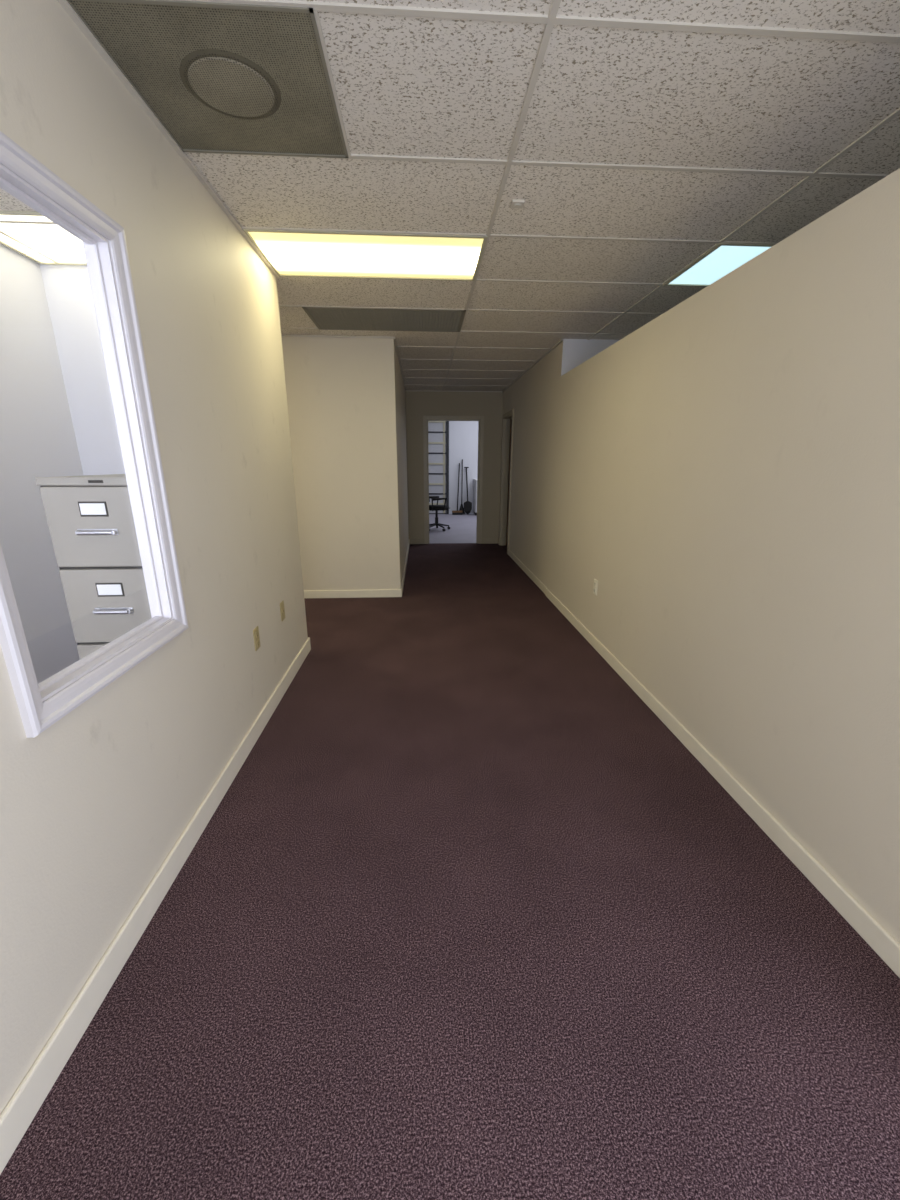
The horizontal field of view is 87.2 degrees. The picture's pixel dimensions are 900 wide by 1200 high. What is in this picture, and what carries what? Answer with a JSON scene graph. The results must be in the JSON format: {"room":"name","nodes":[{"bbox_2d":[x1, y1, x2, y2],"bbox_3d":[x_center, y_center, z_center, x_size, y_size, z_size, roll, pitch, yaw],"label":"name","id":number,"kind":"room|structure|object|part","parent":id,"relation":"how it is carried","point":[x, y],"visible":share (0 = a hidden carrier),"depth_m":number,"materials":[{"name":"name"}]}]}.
{"room":"office corridor","nodes":[
{"label":"office corridor","id":0,"kind":"room"},
{"bbox_2d":[0,244,82,683],"bbox_3d":[-2.307,-0.195,0.908,0.100,2.620,4.515,-1,16,-3],"label":"wall","id":1,"kind":"structure","parent":0,"point":[38,439],"depth_m":2.67,"materials":[{"name":"white paint"}]},
{"bbox_2d":[40,264,124,474],"bbox_3d":[-2.662,-0.838,3.107,3.055,2.620,0.100,-1,16,-3],"label":"wall","id":2,"kind":"structure","parent":0,"point":[68,292],"depth_m":2.91,"materials":[{"name":"white paint"}]},
{"bbox_2d":[0,0,307,1114],"bbox_3d":[-0.975,-0.228,1.031,0.065,2.620,4.615,-1,16,-3],"label":"wall","id":3,"kind":"structure","parent":0,"point":[93,805],"depth_m":1.54,"materials":[{"name":"beige paint"}]},
{"bbox_2d":[0,131,188,737],"bbox_3d":[-0.987,-0.393,1.211,0.113,1.245,0.715,-1,16,-3],"label":"window frame","id":4,"kind":"structure","parent":3,"relation":"attached to","point":[37,716],"depth_m":1.37,"materials":[{"name":"paint"}]},
{"bbox_2d":[0,638,310,1174],"bbox_3d":[-0.938,0.981,1.386,0.014,0.100,4.615,-1,16,-3],"label":"baseboard","id":5,"kind":"structure","parent":3,"relation":"attached to","point":[17,1116],"depth_m":1.30,"materials":[{"name":"paint"}]},
{"bbox_2d":[253,626,260,650],"bbox_3d":[-1.013,0.203,2.482,0.010,0.116,0.072,-1,16,-3],"label":"wall outlet","id":6,"kind":"object","parent":3,"relation":"attached to","point":[256,636],"visible":1,"depth_m":2.47,"materials":[{"name":"beige plastic"}]},
{"bbox_2d":[280,601,284,620],"bbox_3d":[-1.040,0.068,2.942,0.010,0.116,0.072,-1,16,-3],"label":"phone jack","id":7,"kind":"object","parent":3,"relation":"attached to","point":[282,610],"visible":1,"depth_m":2.93,"materials":[{"name":"beige plastic"}]},
{"bbox_2d":[281,337,408,590],"bbox_3d":[-2.495,-1.737,6.186,3.758,2.620,3.377,-1,16,-3],"label":"wall","id":8,"kind":"structure","parent":0,"point":[346,397],"depth_m":4.64,"materials":[{"name":"beige paint"}]},
{"bbox_2d":[57,0,562,391],"bbox_3d":[-1.481,-2.019,2.998,5.235,0.013,9.446,-1,16,-3],"label":"trim","id":9,"kind":"structure","parent":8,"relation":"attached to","point":[66,6],"depth_m":1.77,"materials":[{"name":"paint"}]},
{"bbox_2d":[304,589,401,597],"bbox_3d":[-2.344,-0.046,4.919,3.672,0.085,0.014,-1,16,-3],"label":"baseboard","id":10,"kind":"structure","parent":8,"relation":"attached to","point":[388,592],"depth_m":4.99,"materials":[{"name":"beige wood"}]},
{"bbox_2d":[401,539,409,593],"bbox_3d":[-0.615,-0.547,6.647,0.014,0.085,3.377,-1,16,-3],"label":"baseboard block","id":11,"kind":"object","parent":8,"relation":"attached to","point":[402,585],"depth_m":6.12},
{"bbox_2d":[0,514,899,1199],"bbox_3d":[-0.049,-0.309,6.168,8.600,0.100,14.600,-1,16,-3],"label":"floor","id":12,"kind":"structure","parent":0,"point":[465,917],"depth_m":1.33,"materials":[{"name":"carpet"}]},
{"bbox_2d":[35,474,151,658],"bbox_3d":[-1.297,0.115,2.158,0.372,1.328,0.698,-1,16,-3],"label":"filing cabinet","id":13,"kind":"object","parent":12,"relation":"on","point":[90,520],"visible":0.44,"depth_m":1.74,"materials":[{"name":"metal"}]},
{"bbox_3d":[-1.278,-0.265,1.724,0.340,0.289,0.024,-1,16,-3],"label":"drawer","id":14,"kind":"part","parent":13,"relation":"part of","materials":[{"name":"metal"}]},
{"bbox_3d":[-1.280,0.309,1.892,0.340,0.289,0.024,-1,16,-3],"label":"drawer","id":15,"kind":"part","parent":13,"relation":"part of","materials":[{"name":"metal"}]},
{"bbox_3d":[-1.277,-0.244,1.705,0.140,0.023,0.028,-1,16,-3],"label":"handle","id":16,"kind":"part","parent":13,"relation":"part of","materials":[{"name":"silver metal"}]},
{"bbox_3d":[-1.279,0.022,1.808,0.340,0.289,0.024,-1,16,-3],"label":"drawer","id":17,"kind":"part","parent":13,"relation":"part of","materials":[{"name":"metal"}]},
{"bbox_3d":[-1.278,0.043,1.788,0.140,0.023,0.028,-1,16,-3],"label":"handle","id":18,"kind":"part","parent":13,"relation":"part of","materials":[{"name":"silver metal"}]},
{"bbox_2d":[429,496,449,530],"bbox_3d":[-0.283,-1.928,9.907,0.599,0.909,0.580,-5,17,-18],"label":"office chair","id":19,"kind":"object","parent":12,"relation":"on","point":[436,508],"visible":0.66,"depth_m":9.81,"materials":[{"name":"black plastic"}]},
{"bbox_3d":[-0.281,-1.938,9.905,0.460,0.080,0.480,-5,17,-18],"label":"seat","id":20,"kind":"part","parent":19,"relation":"part of","materials":[{"name":"black fabric"}]},
{"bbox_2d":[452,463,461,514],"bbox_3d":[0.191,-3.009,12.821,0.280,1.353,0.296,-1,16,-3],"label":"push broom","id":21,"kind":"object","parent":12,"relation":"on","point":[457,512],"visible":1,"depth_m":12.84,"materials":[{"name":"black plastic"}]},
{"bbox_3d":[0.226,-3.049,12.819,0.032,1.276,0.291,4,17,12],"label":"handle","id":22,"kind":"part","parent":21,"relation":"part of","materials":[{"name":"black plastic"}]},
{"bbox_2d":[459,459,464,513],"bbox_3d":[0.344,-3.065,12.832,0.186,1.450,0.247,10,19,29],"label":"mop","id":23,"kind":"object","parent":12,"relation":"on","point":[461,506],"visible":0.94,"depth_m":12.90,"materials":[{"name":"black plastic"}]},
{"bbox_2d":[464,467,471,513],"bbox_3d":[0.479,-2.973,12.876,0.220,1.254,0.250,-1,16,-3],"label":"shovel","id":24,"kind":"object","parent":12,"relation":"on","point":[467,505],"visible":1,"depth_m":12.87,"materials":[{"name":"black plastic"}]},
{"bbox_3d":[0.449,-3.136,12.834,0.120,0.918,0.235,-1,16,-3],"label":"handle","id":25,"kind":"part","parent":24,"relation":"part of","materials":[{"name":"black plastic"}]},
{"bbox_3d":[0.484,-2.514,12.901,0.220,0.360,0.040,-1,16,-3],"label":"blade","id":26,"kind":"part","parent":24,"relation":"part of","materials":[{"name":"black plastic"}]},
{"bbox_2d":[473,479,476,515],"bbox_3d":[0.967,-2.786,12.802,0.630,0.940,0.596,-1,16,-3],"label":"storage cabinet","id":27,"kind":"object","parent":12,"relation":"on","point":[475,480],"visible":0.27,"depth_m":12.62,"materials":[{"name":"white metal"}]},
{"bbox_2d":[0,0,899,390],"bbox_3d":[0.157,-2.027,2.975,9.754,0.016,9.754,-1,16,-3],"label":"ceiling","id":28,"kind":"structure","parent":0,"point":[405,85],"depth_m":1.76,"materials":[{"name":"white paint"}]},
{"bbox_2d":[0,210,86,265],"bbox_3d":[-1.748,-1.920,2.469,1.219,0.106,0.610,-1,16,-3],"label":"ceiling light","id":29,"kind":"object","parent":28,"relation":"in","point":[51,240],"depth_m":2.46,"materials":[{"name":"white plastic"}]},
{"bbox_2d":[243,229,487,280],"bbox_3d":[-0.434,-1.967,2.639,1.219,0.106,0.610,-1,16,-3],"label":"ceiling light","id":30,"kind":"object","parent":28,"relation":"in","point":[290,253],"depth_m":2.61,"materials":[{"name":"white plastic"}]},
{"bbox_2d":[0,0,899,390],"bbox_3d":[0.417,-2.053,3.102,9.238,0.009,9.446,-1,16,-3],"label":"grid","id":31,"kind":"object","parent":28,"relation":"attached to","point":[552,19],"depth_m":1.67,"materials":[{"name":"white metal"}]},
{"bbox_2d":[510,199,524,208],"bbox_3d":[0.299,-1.753,2.094,0.056,0.016,0.056,-1,16,-3],"label":"ceiling sensor","id":32,"kind":"object","parent":28,"relation":"attached to","point":[516,203],"depth_m":2.08,"materials":[{"name":"white plastic"}]},
{"bbox_2d":[663,243,773,286],"bbox_3d":[2.001,-2.001,2.775,1.219,0.106,0.610,-1,16,-3],"label":"ceiling light","id":33,"kind":"object","parent":28,"relation":"in","point":[724,258],"depth_m":2.72,"materials":[{"name":"white plastic"}]},
{"bbox_2d":[406,390,510,543],"bbox_3d":[-0.178,-2.584,7.892,8.600,3.300,0.100,-1,16,-3],"label":"wall","id":34,"kind":"structure","parent":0,"point":[419,404],"depth_m":7.85,"materials":[{"name":"beige paint"}]},
{"bbox_2d":[423,416,483,543],"bbox_3d":[0.054,-2.012,8.065,1.002,2.105,0.116,-1,16,-3],"label":"frame","id":35,"kind":"object","parent":34,"relation":"attached to","point":[480,419],"visible":1,"depth_m":7.95,"materials":[{"name":"paint"}]},
{"bbox_2d":[410,539,497,543],"bbox_3d":[0.075,-1.029,8.302,1.562,0.085,0.014,-1,16,-3],"label":"baseboard","id":36,"kind":"structure","parent":34,"relation":"attached to","point":[412,541],"depth_m":8.32,"materials":[{"name":"beige wood"}]},
{"bbox_2d":[449,421,477,513],"bbox_3d":[-0.469,-4.000,12.735,8.600,3.300,0.100,-1,16,-3],"label":"wall","id":37,"kind":"structure","parent":0,"point":[463,435],"depth_m":12.79,"materials":[{"name":"white paint"}]},
{"bbox_2d":[446,421,448,513],"bbox_3d":[-1.624,-3.695,12.608,3.190,2.780,0.120,-1,16,-3],"label":"track","id":38,"kind":"object","parent":37,"relation":"attached to","point":[447,422],"visible":0.21,"depth_m":12.70,"materials":[{"name":"metal"}]},
{"bbox_2d":[428,422,445,512],"bbox_3d":[-1.631,-3.647,12.642,3.060,2.630,0.040,-1,16,-3],"label":"panels","id":39,"kind":"object","parent":38,"relation":"attached to","point":[432,437],"visible":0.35,"depth_m":12.66,"materials":[{"name":"paint"}]},
{"bbox_2d":[428,431,445,513],"bbox_3d":[-1.631,-3.651,12.639,3.060,2.680,0.064,-1,16,-3],"label":"seams","id":40,"kind":"object","parent":39,"relation":"attached to","point":[428,431],"visible":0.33,"depth_m":12.75,"materials":[{"name":"black metal"}]},
{"bbox_2d":[428,421,445,512],"bbox_3d":[-1.629,-3.638,12.612,3.060,2.630,0.027,-1,16,-3],"label":"strut","id":41,"kind":"object","parent":39,"relation":"attached to","point":[443,422],"visible":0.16,"depth_m":12.67,"materials":[{"name":"metal"}]},
{"bbox_2d":[561,339,618,375],"bbox_3d":[2.631,-1.341,4.871,3.165,2.620,0.102,-1,16,-3],"label":"wall","id":42,"kind":"structure","parent":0,"point":[575,352],"depth_m":4.44,"materials":[{"name":"white paint"}]},
{"bbox_2d":[498,168,899,943],"bbox_3d":[1.180,-0.936,3.474,0.120,2.620,9.446,-1,16,-3],"label":"wall","id":43,"kind":"structure","parent":0,"point":[727,468],"depth_m":1.84,"materials":[{"name":"beige paint"}]},
{"bbox_2d":[499,409,513,553],"bbox_3d":[0.932,-1.855,7.518,0.116,2.115,0.890,-1,16,-3],"label":"frame","id":44,"kind":"object","parent":43,"relation":"attached to","point":[509,415],"visible":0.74,"depth_m":7.78,"materials":[{"name":"paint"}]},
{"bbox_2d":[506,419,511,544],"bbox_3d":[1.351,-1.929,7.891,0.755,2.030,0.038,-1,16,-3],"label":"leaf","id":45,"kind":"object","parent":43,"relation":"attached to","point":[511,419],"visible":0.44,"depth_m":7.85,"materials":[{"name":"brown wood"}]},
{"bbox_2d":[593,579,597,595],"bbox_3d":[1.117,-0.099,3.639,0.010,0.116,0.072,-1,16,-3],"label":"wall outlet","id":46,"kind":"object","parent":43,"relation":"attached to","point":[595,580],"visible":1,"depth_m":3.63,"materials":[{"name":"beige plastic"}]},
{"bbox_2d":[508,549,899,977],"bbox_3d":[1.145,0.425,3.334,0.024,0.085,8.420,-1,16,-3],"label":"baseboard","id":47,"kind":"structure","parent":43,"relation":"attached to","point":[864,924],"depth_m":1.83,"materials":[{"name":"paint"}]},
{"bbox_3d":[0.052,-2.188,2.988,8.700,0.050,9.546,-1,16,-3],"label":"ceiling","id":48,"kind":"structure","parent":0,"visible":0},
{"bbox_2d":[67,0,348,157],"bbox_3d":[-0.668,-1.576,1.466,0.610,0.016,0.610,-1,16,-3],"label":"ceiling vent","id":49,"kind":"object","parent":48,"relation":"in","point":[223,78],"visible":1,"depth_m":1.38,"materials":[{"name":"metal"}]},
{"bbox_2d":[302,307,465,331],"bbox_3d":[-0.504,-2.270,3.818,1.219,0.026,0.610,-1,16,-3],"label":"ceiling vent","id":50,"kind":"object","parent":48,"relation":"in","point":[324,318],"visible":1,"depth_m":3.79,"materials":[{"name":"metal"}]}
]}

